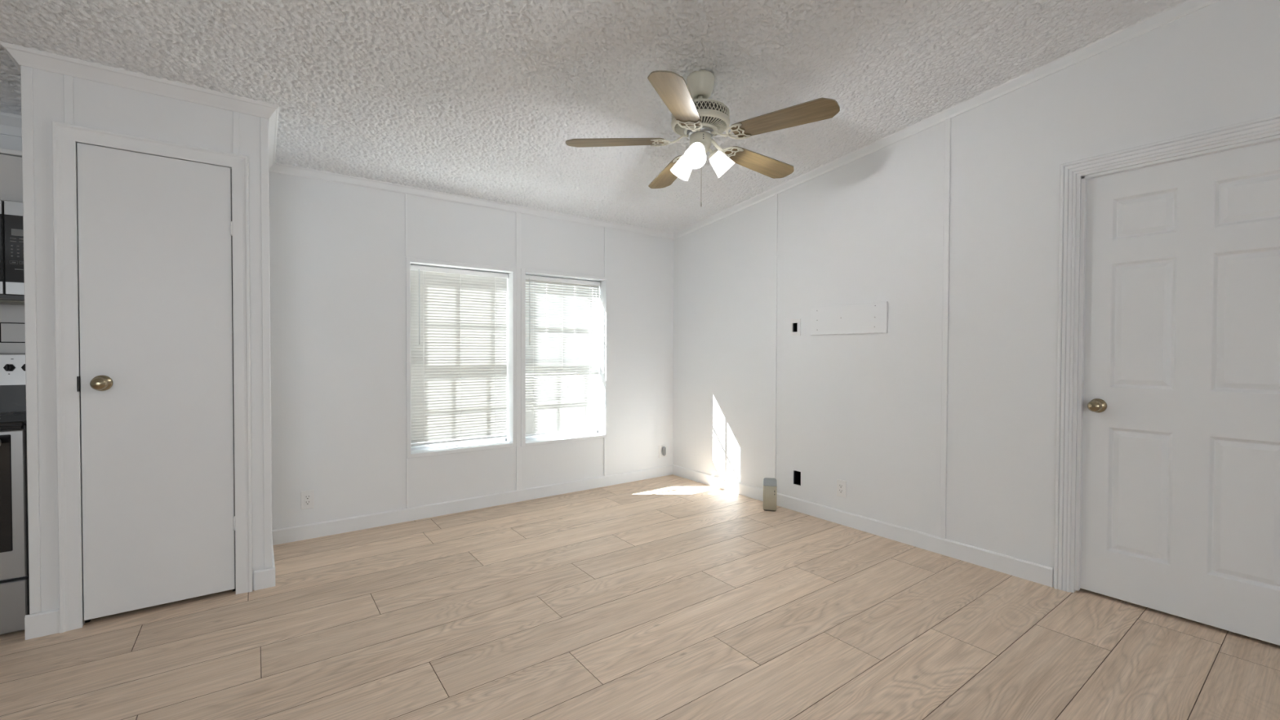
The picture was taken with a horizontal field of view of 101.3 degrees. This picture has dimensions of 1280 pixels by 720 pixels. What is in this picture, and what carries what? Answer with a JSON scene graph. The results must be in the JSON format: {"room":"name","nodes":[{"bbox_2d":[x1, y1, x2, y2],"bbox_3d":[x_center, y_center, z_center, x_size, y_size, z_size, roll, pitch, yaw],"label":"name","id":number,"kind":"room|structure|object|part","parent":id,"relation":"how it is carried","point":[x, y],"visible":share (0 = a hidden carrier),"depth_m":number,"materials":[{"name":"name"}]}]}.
{"room":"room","nodes":[
{"label":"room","id":0,"kind":"room"},
{"bbox_2d":[31,67,264,625],"bbox_3d":[-2.366,-0.063,2.641,0.808,2.385,0.676,-1,1,-36],"label":"wall","id":1,"kind":"structure","parent":0,"point":[97,105],"depth_m":2.24,"materials":[{"name":"paint"}]},
{"bbox_2d":[20,65,41,613],"bbox_3d":[-2.479,-0.072,2.136,0.032,2.224,0.005,-1,1,-36],"label":"trim","id":2,"kind":"structure","parent":1,"relation":"attached to","point":[26,73],"depth_m":2.13,"materials":[{"name":"white paint"}]},
{"bbox_2d":[63,74,74,124],"bbox_3d":[-2.382,-1.078,2.188,0.028,0.214,0.006,-1,1,-36],"label":"trim","id":3,"kind":"structure","parent":1,"relation":"attached to","point":[68,80],"depth_m":2.19,"materials":[{"name":"white paint"}]},
{"bbox_2d":[0,40,279,168],"bbox_3d":[-2.349,-1.187,2.604,0.900,0.148,0.721,-1,1,-36],"label":"trim","id":4,"kind":"structure","parent":1,"relation":"attached to","point":[31,57],"depth_m":2.31,"materials":[{"name":"white paint"}]},
{"bbox_2d":[51,120,252,633],"bbox_3d":[-2.160,0.076,2.366,0.646,2.118,0.132,-1,1,-36],"label":"door","id":5,"kind":"structure","parent":1,"relation":"in","point":[164,262],"depth_m":2.35,"materials":[{"name":"white paint"}]},
{"bbox_3d":[-2.372,0.101,2.216,0.006,0.064,0.018,-1,1,-36],"label":"latch plate","id":6,"kind":"part","parent":5,"relation":"part of","materials":[{"name":"black"}]},
{"bbox_3d":[-2.296,0.100,2.231,0.068,0.068,0.074,-1,1,-36],"label":"knob","id":7,"kind":"part","parent":5,"relation":"part of","materials":[{"name":"gold metal"}]},
{"bbox_2d":[232,111,239,154],"bbox_3d":[-1.937,-1.082,2.515,0.024,0.214,0.006,-1,1,-36],"label":"trim","id":8,"kind":"structure","parent":1,"relation":"attached to","point":[235,114],"depth_m":2.51,"materials":[{"name":"white paint"}]},
{"bbox_2d":[260,117,272,568],"bbox_3d":[-1.859,-0.076,2.610,0.033,2.228,0.035,-1,1,-36],"label":"trim","id":9,"kind":"structure","parent":1,"relation":"attached to","point":[264,188],"depth_m":2.60,"materials":[{"name":"white paint"}]},
{"bbox_2d":[0,133,673,529],"bbox_3d":[-2.358,-0.034,3.185,6.700,2.310,0.190,-1,1,-36],"label":"wall","id":10,"kind":"structure","parent":0,"point":[337,258],"depth_m":3.57,"materials":[{"name":"paint"}]},
{"bbox_2d":[0,147,22,202],"bbox_3d":[-3.114,-0.815,2.292,0.786,0.239,0.332,-1,1,-36],"label":"upper cabinet","id":11,"kind":"object","parent":10,"relation":"attached to","point":[11,160],"visible":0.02,"depth_m":2.33,"materials":[{"name":"grey paint"}]},
{"bbox_3d":[-3.114,-0.923,2.290,0.786,0.022,0.332,-1,1,-36],"label":"moulding","id":12,"kind":"part","parent":11,"relation":"part of","materials":[{"name":"white paint"}]},
{"bbox_2d":[0,200,24,304],"bbox_3d":[-3.080,-0.478,2.247,0.762,0.429,0.434,-1,1,-36],"label":"microwave","id":13,"kind":"object","parent":10,"relation":"attached to","point":[11,230],"visible":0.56,"depth_m":2.29,"materials":[{"name":"black metal"}]},
{"bbox_3d":[-3.028,-0.486,2.086,0.655,0.407,0.024,-1,1,-36],"label":"door","id":14,"kind":"part","parent":13,"relation":"part of","materials":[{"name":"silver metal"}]},
{"bbox_3d":[-2.712,-0.485,2.302,0.100,0.292,0.004,-1,1,-36],"label":"panel glass","id":15,"kind":"part","parent":13,"relation":"part of","materials":[{"name":"black glass"}]},
{"bbox_2d":[9,237,23,270],"bbox_3d":[-2.707,-0.463,2.303,0.080,0.137,0.001,-1,1,-36],"label":"print","id":16,"kind":"object","parent":13,"relation":"attached to","point":[16,244],"depth_m":2.29,"materials":[{"name":"grey"}]},
{"bbox_2d":[0,303,25,353],"bbox_3d":[-3.941,0.008,1.900,2.606,0.540,0.009,-1,1,-36],"label":"tile backsplash","id":17,"kind":"structure","parent":10,"relation":"attached to","point":[12,330],"depth_m":2.55,"materials":[{"name":"grey tile"}]},
{"bbox_2d":[300,489,314,510],"bbox_3d":[-2.080,0.875,3.282,0.070,0.115,0.011,-1,1,-36],"label":"wall outlet","id":18,"kind":"object","parent":10,"relation":"attached to","point":[307,496],"visible":1,"depth_m":3.28,"materials":[{"name":"white plastic"}]},
{"bbox_2d":[304,493,311,506],"bbox_3d":[-2.077,0.875,3.279,0.034,0.068,0.002,-1,1,-36],"label":"receptacle","id":19,"kind":"object","parent":18,"relation":"attached to","point":[307,496],"depth_m":3.28,"materials":[{"name":"white plastic"}]},
{"bbox_2d":[0,111,673,239],"bbox_3d":[-2.324,-1.141,3.041,6.600,0.096,0.050,-1,1,-36],"label":"trim","id":20,"kind":"structure","parent":10,"relation":"attached to","point":[10,123],"depth_m":3.64,"materials":[{"name":"white paint"}]},
{"bbox_2d":[24,465,672,639],"bbox_3d":[-1.096,1.070,3.587,3.983,0.098,0.689,-1,1,-36],"label":"baseboard","id":21,"kind":"structure","parent":10,"relation":"attached to","point":[287,535],"depth_m":3.60,"materials":[{"name":"white paint"}]},
{"bbox_2d":[404,193,407,256],"bbox_3d":[-1.605,-0.925,3.599,0.011,0.424,0.008,-1,1,-36],"label":"trim","id":22,"kind":"structure","parent":10,"relation":"attached to","point":[406,237],"depth_m":3.60,"materials":[{"name":"white paint"}]},
{"bbox_2d":[405,458,408,508],"bbox_3d":[-1.610,0.854,3.627,0.011,0.342,0.008,-1,1,-36],"label":"trim","id":23,"kind":"structure","parent":10,"relation":"attached to","point":[406,460],"depth_m":3.62,"materials":[{"name":"white paint"}]},
{"bbox_2d":[405,257,515,458],"bbox_3d":[-1.343,-0.016,3.925,0.799,1.386,0.199,-1,1,-36],"label":"window","id":24,"kind":"structure","parent":10,"relation":"in","point":[409,448],"depth_m":3.83,"materials":[{"name":"white plastic"}]},
{"bbox_3d":[-1.376,0.312,3.975,0.722,0.629,0.020,-1,1,-36],"label":"sash","id":25,"kind":"part","parent":24,"relation":"part of","materials":[{"name":"white plastic"}]},
{"bbox_2d":[410,264,507,446],"bbox_3d":[-1.344,-0.031,3.927,0.734,1.286,0.051,-1,1,-36],"label":"mini blind","id":26,"kind":"object","parent":24,"relation":"attached to","point":[459,317],"visible":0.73,"depth_m":3.92,"materials":[{"name":"white plastic"}]},
{"bbox_3d":[-1.349,0.604,3.942,0.734,0.016,0.024,-1,1,-36],"label":"rail","id":27,"kind":"part","parent":26,"relation":"part of","materials":[{"name":"white plastic"}]},
{"bbox_2d":[515,212,520,490],"bbox_3d":[-0.949,-0.062,4.096,0.039,2.162,0.008,-1,1,-36],"label":"trim","id":28,"kind":"structure","parent":10,"relation":"attached to","point":[517,215],"depth_m":4.09,"materials":[{"name":"white paint"}]},
{"bbox_2d":[520,268,606,446],"bbox_3d":[-0.669,-0.021,4.420,0.792,1.396,0.199,-1,1,-36],"label":"window","id":29,"kind":"structure","parent":10,"relation":"in","point":[523,271],"depth_m":4.22,"materials":[{"name":"white plastic"}]},
{"bbox_3d":[-0.689,0.311,4.479,0.727,0.640,0.020,-1,1,-36],"label":"sash","id":30,"kind":"part","parent":29,"relation":"part of","materials":[{"name":"white plastic"}]},
{"bbox_2d":[525,275,599,436],"bbox_3d":[-0.657,-0.035,4.431,0.739,1.302,0.051,-1,1,-36],"label":"mini blind","id":31,"kind":"object","parent":29,"relation":"attached to","point":[571,417],"visible":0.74,"depth_m":4.43,"materials":[{"name":"white plastic"}]},
{"bbox_3d":[-0.662,0.608,4.446,0.739,0.016,0.024,-1,1,-36],"label":"rail","id":32,"kind":"part","parent":31,"relation":"part of","materials":[{"name":"white plastic"}]},
{"bbox_3d":[-0.701,-0.314,4.487,0.727,0.700,0.020,-1,1,-36],"label":"sash","id":33,"kind":"part","parent":29,"relation":"part of","materials":[{"name":"white plastic"}]},
{"bbox_2d":[604,227,605,276],"bbox_3d":[-0.303,-0.922,4.554,0.014,0.454,0.008,-1,1,-36],"label":"trim","id":34,"kind":"structure","parent":10,"relation":"attached to","point":[604,228],"depth_m":4.55,"materials":[{"name":"white paint"}]},
{"bbox_2d":[604,437,605,475],"bbox_3d":[-0.308,0.833,4.583,0.014,0.360,0.008,-1,1,-36],"label":"trim","id":35,"kind":"structure","parent":10,"relation":"attached to","point":[604,437],"depth_m":4.58,"materials":[{"name":"white paint"}]},
{"bbox_2d":[658,444,666,457],"bbox_3d":[0.227,0.864,4.957,0.102,0.116,0.040,-1,1,-36],"label":"wall outlet","id":36,"kind":"object","parent":10,"relation":"attached to","point":[662,448],"visible":1,"depth_m":4.95,"materials":[{"name":"white plastic"}]},
{"bbox_2d":[0,0,1186,232],"bbox_3d":[-0.116,-1.379,0.029,6.800,0.536,7.890,-1,1,-36],"label":"ceiling","id":37,"kind":"structure","parent":0,"point":[475,99],"depth_m":2.44,"materials":[{"name":"white paint"}]},
{"bbox_2d":[565,70,839,206],"bbox_3d":[0.339,-1.072,2.603,1.222,0.632,1.271,-1,1,-36],"label":"ceiling fan","id":38,"kind":"object","parent":37,"relation":"hanging from","point":[697,117],"visible":1,"depth_m":2.50,"materials":[{"name":"brown wood"}]},
{"bbox_3d":[-0.123,-1.073,2.585,0.484,0.006,0.143,-1,8,1],"label":"blade","id":39,"kind":"part","parent":38,"relation":"part of","materials":[{"name":"brown wood"}]},
{"bbox_3d":[0.174,-1.061,2.979,0.143,0.006,0.483,-9,0,-17],"label":"blade","id":40,"kind":"part","parent":38,"relation":"part of","materials":[{"name":"brown wood"}]},
{"bbox_3d":[0.159,-1.075,2.181,0.143,0.006,0.483,11,4,19],"label":"blade","id":41,"kind":"part","parent":38,"relation":"part of","materials":[{"name":"brown wood"}]},
{"bbox_3d":[0.215,-0.972,2.660,0.106,0.129,0.128,-1,1,-36],"label":"lamp shade","id":42,"kind":"part","parent":38,"relation":"part of","materials":[{"name":"white glass"}]},
{"bbox_3d":[0.256,-0.969,2.470,0.104,0.129,0.128,0,1,1],"label":"lamp shade","id":43,"kind":"part","parent":38,"relation":"part of","materials":[{"name":"white glass"}]},
{"bbox_3d":[0.266,-0.988,2.488,0.041,0.062,0.060,0,1,-1],"label":"light bulb","id":44,"kind":"part","parent":38,"relation":"part of","materials":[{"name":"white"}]},
{"bbox_3d":[0.412,-0.971,2.600,0.127,0.129,0.109,-1,1,-36],"label":"lamp shade","id":45,"kind":"part","parent":38,"relation":"part of","materials":[{"name":"white glass"}]},
{"bbox_3d":[0.640,-1.057,2.818,0.483,0.006,0.143,4,-12,-35],"label":"blade","id":46,"kind":"part","parent":38,"relation":"part of","materials":[{"name":"brown wood"}]},
{"bbox_3d":[0.631,-1.066,2.325,0.483,0.006,0.143,2,-10,37],"label":"blade","id":47,"kind":"part","parent":38,"relation":"part of","materials":[{"name":"brown wood"}]},
{"bbox_2d":[0,474,1279,719],"bbox_3d":[-0.051,1.209,0.070,6.715,0.060,7.600,-1,1,-36],"label":"floor","id":48,"kind":"structure","parent":0,"point":[672,597],"depth_m":2.16,"materials":[{"name":"brown wood"}]},
{"bbox_2d":[0,353,30,635],"bbox_3d":[-3.014,0.549,2.165,0.761,1.151,0.660,-1,1,-36],"label":"stove","id":49,"kind":"object","parent":48,"relation":"on","point":[14,531],"visible":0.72,"depth_m":2.17,"materials":[{"name":"silver metal"}]},
{"bbox_3d":[-2.980,0.036,2.475,0.038,0.034,0.036,-1,1,-36],"label":"knob","id":50,"kind":"part","parent":49,"relation":"part of","materials":[{"name":"black plastic"}]},
{"bbox_2d":[0,411,26,430],"bbox_3d":[-3.032,0.268,2.186,0.757,0.035,0.592,-1,1,-36],"label":"cooktop","id":51,"kind":"object","parent":49,"relation":"in","point":[9,420],"depth_m":2.20,"materials":[{"name":"grey"}]},
{"bbox_3d":[-3.183,0.044,2.390,0.761,0.151,0.082,-1,1,-36],"label":"control panel","id":52,"kind":"part","parent":49,"relation":"part of","materials":[{"name":"silver metal"}]},
{"bbox_3d":[-2.868,0.598,1.967,0.758,0.612,0.035,-1,1,-36],"label":"oven door","id":53,"kind":"part","parent":49,"relation":"part of","materials":[{"name":"silver metal"}]},
{"bbox_3d":[-2.870,1.022,1.975,0.757,0.211,0.031,-1,1,-36],"label":"drawer","id":54,"kind":"part","parent":49,"relation":"part of","materials":[{"name":"silver metal"}]},
{"bbox_3d":[-2.935,0.036,2.508,0.038,0.034,0.036,-1,1,-36],"label":"knob","id":55,"kind":"part","parent":49,"relation":"part of","materials":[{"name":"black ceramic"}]},
{"bbox_2d":[763,477,777,511],"bbox_3d":[0.972,1.005,3.923,0.100,0.228,0.088,0,1,14],"label":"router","id":56,"kind":"object","parent":48,"relation":"on","point":[770,485],"visible":1,"depth_m":3.88,"materials":[{"name":"beige plastic"}]},
{"bbox_2d":[672,0,1279,586],"bbox_3d":[2.610,-0.218,1.996,0.105,2.745,7.600,-1,1,-36],"label":"wall","id":57,"kind":"structure","parent":0,"point":[863,411],"depth_m":3.10,"materials":[{"name":"paint"}]},
{"bbox_2d":[773,194,777,478],"bbox_3d":[1.043,-0.124,4.035,0.010,2.291,0.018,-1,1,-36],"label":"trim","id":58,"kind":"structure","parent":57,"relation":"attached to","point":[776,195],"depth_m":4.03,"materials":[{"name":"white paint"}]},
{"bbox_2d":[791,318,800,336],"bbox_3d":[1.171,-0.241,3.900,0.051,0.124,0.084,-1,1,-36],"label":"switch plate","id":59,"kind":"object","parent":57,"relation":"attached to","point":[797,331],"visible":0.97,"depth_m":3.89,"materials":[{"name":"white plastic"}]},
{"bbox_2d":[793,470,800,485],"bbox_3d":[1.189,0.874,3.907,0.060,0.102,0.063,-1,1,-36],"label":"outlet box","id":60,"kind":"object","parent":57,"relation":"attached to","point":[797,474],"visible":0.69,"depth_m":3.94,"materials":[{"name":"black plastic"}]},
{"bbox_2d":[836,479,846,497],"bbox_3d":[1.378,0.879,3.589,0.013,0.115,0.070,-1,1,-36],"label":"wall outlet","id":61,"kind":"object","parent":57,"relation":"attached to","point":[841,484],"visible":1,"depth_m":3.58,"materials":[{"name":"white plastic"}]},
{"bbox_2d":[838,483,843,493],"bbox_3d":[1.374,0.879,3.586,0.002,0.068,0.034,-1,1,-36],"label":"receptacle","id":62,"kind":"object","parent":61,"relation":"attached to","point":[840,485],"depth_m":3.59,"materials":[{"name":"white plastic"}]},
{"bbox_2d":[810,301,888,334],"bbox_3d":[1.397,-0.275,3.544,0.018,0.199,0.562,-1,1,-36],"label":"board","id":63,"kind":"object","parent":57,"relation":"attached to","point":[864,317],"visible":1,"depth_m":3.51,"materials":[{"name":"white paint"}]},
{"bbox_2d":[671,464,1053,586],"bbox_3d":[1.193,1.073,3.843,0.012,0.095,2.986,-1,1,-36],"label":"baseboard","id":64,"kind":"structure","parent":57,"relation":"attached to","point":[1026,570],"depth_m":3.27,"materials":[{"name":"white paint"}]},
{"bbox_2d":[939,118,951,538],"bbox_3d":[1.771,-0.174,3.042,0.010,2.428,0.030,-1,1,-36],"label":"trim","id":65,"kind":"structure","parent":57,"relation":"attached to","point":[948,122],"depth_m":3.04,"materials":[{"name":"white paint"}]},
{"bbox_2d":[672,0,1220,239],"bbox_3d":[2.562,-1.342,1.940,0.022,0.499,7.600,-1,1,-36],"label":"trim","id":66,"kind":"structure","parent":57,"relation":"attached to","point":[1168,15],"depth_m":2.84,"materials":[{"name":"white paint"}]},
{"bbox_2d":[1053,113,1279,645],"bbox_3d":[2.400,0.093,2.266,0.142,2.112,0.944,-1,1,-36],"label":"door","id":67,"kind":"structure","parent":57,"relation":"in","point":[1167,500],"depth_m":2.32,"materials":[{"name":"white paint"}]},
{"bbox_3d":[2.180,0.220,2.510,0.074,0.068,0.068,-1,1,-36],"label":"knob","id":68,"kind":"part","parent":67,"relation":"part of","materials":[{"name":"gold metal"}]},
{"label":"outside","id":69,"kind":"structure","parent":0,"visible":0},
{"bbox_2d":[526,373,593,413],"bbox_3d":[-15.731,1.633,18.466,50.000,0.100,39.400,-1,1,-36],"label":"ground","id":70,"kind":"structure","parent":69,"point":[545,373],"depth_m":30.73,"materials":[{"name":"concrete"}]}
]}

